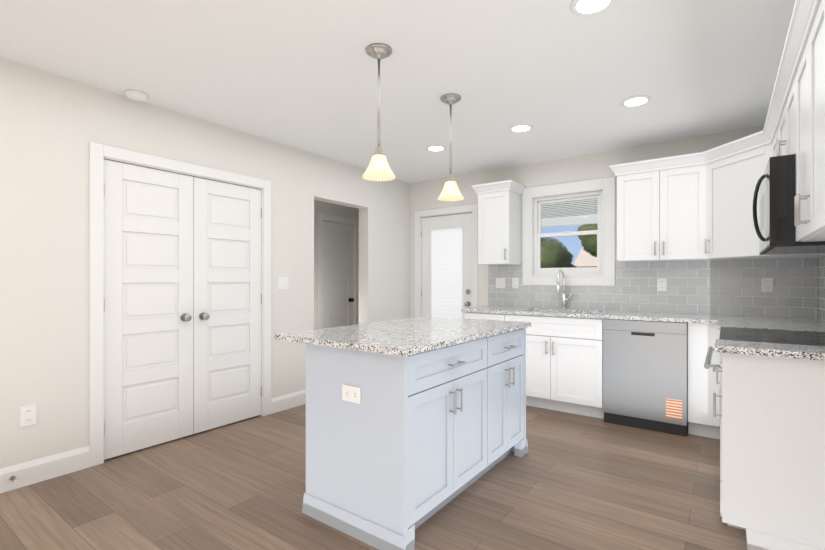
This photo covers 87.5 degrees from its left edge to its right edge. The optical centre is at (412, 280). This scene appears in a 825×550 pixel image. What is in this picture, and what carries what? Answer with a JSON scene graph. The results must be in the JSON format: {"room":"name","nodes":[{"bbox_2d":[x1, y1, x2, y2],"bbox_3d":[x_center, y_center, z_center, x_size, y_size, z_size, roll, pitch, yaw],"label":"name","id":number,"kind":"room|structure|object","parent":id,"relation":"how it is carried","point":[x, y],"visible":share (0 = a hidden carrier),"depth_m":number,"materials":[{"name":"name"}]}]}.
{"room":"kitchen","nodes":[
{"label":"kitchen","id":0,"kind":"room"},
{"bbox_2d":[0,58,409,468],"bbox_3d":[-2.315,-0.031,2.654,0.150,2.490,7.871,0,0,36],"label":"wall","id":1,"kind":"structure","parent":0,"point":[52,126],"depth_m":2.77,"materials":[{"name":"paint"}]},
{"bbox_2d":[20,404,35,426],"bbox_3d":[-2.285,0.804,2.560,0.008,0.118,0.075,0,0,36],"label":"electrical outlet plate","id":2,"kind":"object","parent":1,"relation":"attached to","point":[27,415],"depth_m":2.56,"materials":[{"name":"white plastic"}]},
{"bbox_2d":[0,446,89,492],"bbox_3d":[-3.290,1.147,1.174,0.014,0.135,4.031,0,0,36],"label":"baseboard","id":3,"kind":"structure","parent":1,"relation":"attached to","point":[40,470],"depth_m":2.61,"materials":[{"name":"paint"}]},
{"bbox_2d":[10,476,17,482],"bbox_3d":[-2.287,1.144,2.473,0.081,0.024,0.024,0,0,36],"label":"door stop","id":4,"kind":"object","parent":3,"relation":"attached to","point":[13,479],"visible":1,"depth_m":2.48,"materials":[{"name":"silver metal"}]},
{"bbox_2d":[104,159,192,459],"bbox_3d":[-1.881,0.195,3.116,0.105,2.018,0.612,0,0,36],"label":"closet door","id":5,"kind":"structure","parent":1,"relation":"in","point":[148,307],"depth_m":3.10,"materials":[{"name":"paint"}]},
{"bbox_2d":[89,142,270,466],"bbox_3d":[-1.757,0.156,3.407,0.165,2.115,1.380,0,0,36],"label":"door frame","id":6,"kind":"structure","parent":1,"relation":"attached to","point":[99,154],"depth_m":2.86,"materials":[{"name":"paint"}]},
{"bbox_2d":[193,177,261,433],"bbox_3d":[-1.520,0.195,3.614,0.105,2.018,0.612,0,0,36],"label":"closet door","id":7,"kind":"structure","parent":1,"relation":"in","point":[227,303],"depth_m":3.60,"materials":[{"name":"paint"}]},
{"bbox_2d":[278,277,288,289],"bbox_3d":[-1.211,0.024,4.037,0.009,0.118,0.118,0,0,36],"label":"light switch","id":8,"kind":"object","parent":1,"relation":"attached to","point":[283,282],"depth_m":4.04,"materials":[{"name":"white plastic"}]},
{"bbox_2d":[271,390,305,413],"bbox_3d":[-1.139,1.147,4.132,0.014,0.135,0.517,0,0,36],"label":"baseboard","id":9,"kind":"structure","parent":1,"relation":"attached to","point":[288,401],"depth_m":4.07,"materials":[{"name":"paint"}]},
{"bbox_2d":[314,200,358,328],"bbox_3d":[-1.377,-0.031,5.730,0.150,2.490,3.250,0,0,36],"label":"wall","id":10,"kind":"structure","parent":0,"point":[322,207],"depth_m":5.79,"materials":[{"name":"paint"}]},
{"bbox_2d":[322,221,353,327],"bbox_3d":[-1.044,0.195,6.082,0.105,2.018,0.632,0,0,36],"label":"hall door","id":11,"kind":"structure","parent":10,"relation":"in","point":[337,275],"depth_m":6.09,"materials":[{"name":"paint"}]},
{"bbox_2d":[317,213,358,328],"bbox_3d":[-1.087,0.156,6.113,0.165,2.115,0.802,0,0,36],"label":"door frame","id":12,"kind":"structure","parent":10,"relation":"attached to","point":[321,217],"depth_m":6.08,"materials":[{"name":"paint"}]},
{"bbox_2d":[0,404,746,549],"bbox_3d":[-0.867,1.244,2.052,5.300,0.060,8.600,0,0,36],"label":"floor","id":13,"kind":"structure","parent":0,"point":[570,481],"depth_m":2.39,"materials":[{"name":"brown wood"}]},
{"bbox_2d":[281,324,530,549],"bbox_3d":[0.061,0.769,2.682,0.861,0.890,1.445,0,0,36],"label":"kitchen island","id":14,"kind":"object","parent":13,"relation":"on","point":[412,424],"depth_m":2.11,"materials":[{"name":"white wood"}]},
{"bbox_2d":[275,316,530,355],"bbox_3d":[0.040,0.309,2.697,0.896,0.030,1.477,0,0,36],"label":"island countertop","id":15,"kind":"structure","parent":14,"relation":"on","point":[392,337],"depth_m":2.35,"materials":[{"name":"white stone"}]},
{"bbox_2d":[464,314,512,320],"bbox_3d":[0.927,0.769,4.592,0.515,0.890,0.620,0,0,36],"label":"base cabinet","id":16,"kind":"object","parent":13,"relation":"on","point":[502,317],"depth_m":4.31,"materials":[{"name":"white wood"}]},
{"bbox_2d":[513,314,620,418],"bbox_3d":[1.427,0.769,4.229,0.960,0.890,0.620,0,0,36],"label":"base cabinet","id":17,"kind":"object","parent":13,"relation":"on","point":[564,356],"depth_m":3.90,"materials":[{"name":"white wood"}]},
{"bbox_2d":[461,306,824,325],"bbox_3d":[1.835,0.309,3.915,2.816,0.030,0.648,0,0,36],"label":"countertop","id":18,"kind":"structure","parent":17,"relation":"on","point":[545,312],"depth_m":3.66,"materials":[{"name":"grey stone"}]},
{"bbox_2d":[556,270,571,308],"bbox_3d":[1.530,0.090,4.353,0.111,0.406,0.237,0,0,36],"label":"faucet","id":19,"kind":"object","parent":18,"relation":"on","point":[564,299],"visible":1,"depth_m":4.42,"materials":[{"name":"silver metal"}]},
{"bbox_2d":[565,310,596,313],"bbox_3d":[1.450,0.421,4.201,0.732,0.218,0.424,0,0,36],"label":"sink","id":20,"kind":"object","parent":18,"relation":"in","point":[566,311],"depth_m":4.26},
{"bbox_2d":[603,319,687,436],"bbox_3d":[2.044,0.771,3.740,0.606,0.886,0.569,0,0,36],"label":"dishwasher","id":21,"kind":"object","parent":13,"relation":"on","point":[645,374],"visible":0.94,"depth_m":3.49,"materials":[{"name":"silver metal"}]},
{"bbox_2d":[685,322,719,438],"bbox_3d":[2.400,0.769,3.497,0.247,0.890,0.660,0,0,36],"label":"base cabinet","id":22,"kind":"object","parent":13,"relation":"on","point":[702,382],"depth_m":3.30,"materials":[{"name":"white wood"}]},
{"bbox_2d":[717,318,824,331],"bbox_3d":[2.378,0.309,2.803,0.630,0.030,0.511,0,0,36],"label":"countertop","id":23,"kind":"structure","parent":22,"relation":"on","point":[800,326],"depth_m":2.82,"materials":[{"name":"grey stone"}]},
{"bbox_2d":[704,327,824,529],"bbox_3d":[1.977,0.676,2.303,0.670,1.075,0.764,0,0,36],"label":"range","id":24,"kind":"object","parent":13,"relation":"on","point":[811,338],"visible":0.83,"depth_m":2.24,"materials":[{"name":"silver glass"}]},
{"bbox_2d":[717,354,824,549],"bbox_3d":[1.719,0.769,1.874,0.603,0.890,0.228,0,0,36],"label":"base cabinet","id":25,"kind":"object","parent":13,"relation":"on","point":[773,445],"depth_m":1.85,"materials":[{"name":"white wood"}]},
{"bbox_2d":[713,338,824,361],"bbox_3d":[1.700,0.309,1.870,0.630,0.030,0.256,0,0,36],"label":"countertop","id":26,"kind":"structure","parent":25,"relation":"on","point":[758,349],"depth_m":1.88,"materials":[{"name":"white stone"}]},
{"bbox_2d":[0,0,820,183],"bbox_3d":[-0.867,-1.306,2.052,5.300,0.060,8.600,0,0,36],"label":"ceiling","id":27,"kind":"structure","parent":0,"point":[561,78],"depth_m":2.58,"materials":[{"name":"paint"}]},
{"bbox_2d":[125,89,147,101],"bbox_3d":[-1.884,-1.257,2.940,0.136,0.038,0.136,0,0,36],"label":"smoke detector","id":28,"kind":"object","parent":27,"relation":"attached to","point":[136,95],"visible":1,"depth_m":2.90,"materials":[{"name":"white plastic"}]},
{"bbox_2d":[362,43,395,180],"bbox_3d":[-0.186,-0.923,2.385,0.186,0.704,0.186,0,0,36],"label":"pendant light","id":29,"kind":"object","parent":27,"relation":"hanging from","point":[378,169],"visible":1,"depth_m":2.37,"materials":[{"name":"beige glass"}]},
{"bbox_2d":[426,145,445,151],"bbox_3d":[0.226,-1.272,4.145,0.196,0.008,0.196,0,0,36],"label":"recessed light","id":30,"kind":"object","parent":27,"relation":"in","point":[435,148],"visible":1,"depth_m":4.14,"materials":[{"name":"paint"}]},
{"bbox_2d":[438,94,463,200],"bbox_3d":[0.267,-0.923,3.008,0.186,0.704,0.186,0,0,36],"label":"pendant light","id":31,"kind":"object","parent":27,"relation":"hanging from","point":[450,191],"visible":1,"depth_m":2.98,"materials":[{"name":"beige glass"}]},
{"bbox_2d":[509,124,532,132],"bbox_3d":[0.908,-1.272,3.602,0.196,0.008,0.196,0,0,36],"label":"recessed light","id":32,"kind":"object","parent":27,"relation":"in","point":[518,128],"visible":1,"depth_m":3.60,"materials":[{"name":"paint"}]},
{"bbox_2d":[570,0,615,15],"bbox_3d":[0.827,-1.272,1.973,0.196,0.008,0.196,0,0,36],"label":"recessed light","id":33,"kind":"object","parent":27,"relation":"in","point":[585,7],"visible":1,"depth_m":2.00,"materials":[{"name":"paint"}]},
{"bbox_2d":[621,95,651,106],"bbox_3d":[1.588,-1.272,3.060,0.196,0.008,0.196,0,0,36],"label":"recessed light","id":34,"kind":"object","parent":27,"relation":"in","point":[636,101],"visible":1,"depth_m":3.05,"materials":[{"name":"paint"}]},
{"bbox_2d":[410,124,797,317],"bbox_3d":[1.674,-0.031,4.527,4.100,2.490,0.150,0,0,36],"label":"wall","id":35,"kind":"structure","parent":0,"point":[424,195],"depth_m":4.59,"materials":[{"name":"paint"}]},
{"bbox_2d":[421,213,471,317],"bbox_3d":[0.412,0.195,5.367,0.758,2.018,0.115,0,0,36],"label":"back door","id":36,"kind":"structure","parent":35,"relation":"in","point":[446,290],"depth_m":5.38,"materials":[{"name":"paint"}]},
{"bbox_2d":[415,204,477,316],"bbox_3d":[0.446,0.156,5.409,0.912,2.115,0.165,0,0,36],"label":"door frame","id":37,"kind":"structure","parent":35,"relation":"attached to","point":[473,209],"depth_m":5.38,"materials":[{"name":"paint"}]},
{"bbox_2d":[496,278,505,287],"bbox_3d":[1.004,0.027,4.905,0.118,0.118,0.009,0,0,36],"label":"electrical outlet plate","id":38,"kind":"object","parent":35,"relation":"attached to","point":[500,282],"depth_m":4.90,"materials":[{"name":"white plastic"}]},
{"bbox_2d":[512,278,518,287],"bbox_3d":[1.147,0.027,4.801,0.075,0.118,0.008,0,0,36],"label":"electrical outlet plate","id":39,"kind":"object","parent":35,"relation":"attached to","point":[515,281],"depth_m":4.80,"materials":[{"name":"white plastic"}]},
{"bbox_2d":[534,191,601,274],"bbox_3d":[1.637,-0.476,4.536,0.716,0.851,0.069,0,0,36],"label":"window","id":40,"kind":"structure","parent":35,"relation":"in","point":[538,236],"depth_m":4.53,"materials":[{"name":"paint"}]},
{"bbox_2d":[540,200,595,267],"bbox_3d":[1.640,-0.486,4.540,0.594,0.709,0.029,0,0,36],"label":"window panel","id":41,"kind":"object","parent":40,"relation":"attached to","point":[570,237],"visible":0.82,"depth_m":4.52,"materials":[{"name":"clear glass"}]},
{"bbox_2d":[522,177,614,285],"bbox_3d":[1.639,-0.481,4.537,0.938,1.064,0.171,0,0,36],"label":"window frame","id":42,"kind":"structure","parent":35,"relation":"attached to","point":[606,185],"depth_m":4.42,"materials":[{"name":"paint"}]},
{"bbox_2d":[612,157,671,261],"bbox_3d":[2.095,-0.608,3.899,0.399,0.864,0.366,0,0,36],"label":"upper cabinet","id":43,"kind":"object","parent":35,"relation":"attached to","point":[642,186],"depth_m":3.78,"materials":[{"name":"white wood"}]},
{"bbox_2d":[657,278,666,290],"bbox_3d":[2.296,0.039,3.966,0.075,0.118,0.008,0,0,36],"label":"electrical outlet plate","id":44,"kind":"object","parent":35,"relation":"attached to","point":[661,282],"depth_m":3.96,"materials":[{"name":"white plastic"}]},
{"bbox_2d":[668,154,703,260],"bbox_3d":[2.336,-0.608,3.724,0.433,0.864,0.366,0,0,36],"label":"upper cabinet","id":45,"kind":"object","parent":35,"relation":"attached to","point":[680,166],"depth_m":3.61,"materials":[{"name":"white wood"}]},
{"bbox_2d":[761,278,772,291],"bbox_3d":[2.903,0.036,3.524,0.075,0.118,0.008,0,0,36],"label":"electrical outlet plate","id":46,"kind":"object","parent":35,"relation":"attached to","point":[766,283],"depth_m":3.52,"materials":[{"name":"white plastic"}]},
{"bbox_3d":[0.957,-0.031,0.182,0.150,2.490,7.721,0,0,36],"label":"wall","id":47,"kind":"structure","parent":0,"visible":0},
{"bbox_2d":[476,180,523,264],"bbox_3d":[0.959,-0.608,4.747,0.365,0.864,0.330,0,0,36],"label":"upper cabinet","id":48,"kind":"object","parent":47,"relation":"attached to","point":[499,203],"depth_m":4.62,"materials":[{"name":"white wood"}]},
{"bbox_2d":[488,258,815,317],"bbox_3d":[2.023,0.049,4.174,2.819,0.489,0.008,0,0,36],"label":"tile backsplash","id":49,"kind":"structure","parent":47,"relation":"attached to","point":[726,287],"depth_m":3.84,"materials":[{"name":"grey tile"}]},
{"bbox_2d":[692,129,823,259],"bbox_3d":[2.628,-0.608,3.264,0.768,0.864,0.767,0,0,36],"label":"upper cabinet","id":50,"kind":"object","parent":47,"relation":"attached to","point":[693,207],"depth_m":3.32,"materials":[{"name":"white wood"}]},
{"bbox_2d":[776,56,791,155],"bbox_3d":[2.119,-0.813,2.191,0.330,0.453,0.764,0,0,36],"label":"upper cabinet","id":51,"kind":"object","parent":47,"relation":"attached to","point":[784,105],"depth_m":2.27,"materials":[{"name":"white wood"}]},
{"bbox_2d":[753,154,824,254],"bbox_3d":[2.059,-0.370,2.235,0.474,0.425,0.758,0,0,36],"label":"microwave","id":52,"kind":"object","parent":51,"relation":"attached to","point":[775,228],"visible":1,"depth_m":2.02,"materials":[{"name":"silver metal"}]},
{"bbox_2d":[764,104,824,255],"bbox_3d":[2.474,-0.608,2.712,0.367,0.864,0.495,0,0,36],"label":"upper cabinet","id":53,"kind":"object","parent":47,"relation":"attached to","point":[770,123],"depth_m":2.91,"materials":[{"name":"white wood"}]},
{"bbox_2d":[792,0,824,241],"bbox_3d":[1.670,-0.608,1.574,0.330,0.864,0.762,0,0,36],"label":"upper cabinet","id":54,"kind":"object","parent":47,"relation":"attached to","point":[808,86],"depth_m":1.63,"materials":[{"name":"white wood"}]},
{"bbox_2d":[816,256,824,320],"bbox_3d":[2.362,0.049,2.251,0.009,0.489,2.700,0,0,36],"label":"tile backsplash","id":55,"kind":"structure","parent":47,"relation":"attached to","point":[820,262],"depth_m":3.27,"materials":[{"name":"grey tile"}]},
{"label":"outside","id":56,"kind":"structure","parent":0,"visible":0},
{"bbox_3d":[27.586,1.489,35.149,90.000,0.050,79.840,0,0,36],"label":"ground","id":57,"kind":"structure","parent":56,"visible":0},
{"bbox_2d":[541,237,574,267],"bbox_3d":[8.861,-0.844,30.634,5.231,4.715,5.352,0,0,36],"label":"tree","id":58,"kind":"object","parent":57,"relation":"on","point":[560,259],"depth_m":28.57,"materials":[{"name":"green plant"}]},
{"bbox_2d":[541,198,597,226],"bbox_3d":[3.549,0.149,5.022,6.450,2.630,2.845,0,0,36],"label":"porch","id":59,"kind":"object","parent":57,"relation":"on","point":[588,214],"depth_m":6.97,"materials":[{"name":"white wood"}]},
{"bbox_2d":[573,247,596,266],"bbox_3d":[23.213,-1.236,47.414,8.500,5.500,8.800,0,0,36],"label":"house","id":60,"kind":"structure","parent":57,"relation":"on","point":[591,260],"depth_m":46.67,"materials":[{"name":"beige"}]},
{"bbox_2d":[578,223,597,256],"bbox_3d":[18.239,-2.295,41.208,4.835,7.618,4.800,0,0,36],"label":"tree","id":61,"kind":"object","parent":57,"relation":"on","point":[589,244],"depth_m":40.65,"materials":[{"name":"green plant"}]}
]}

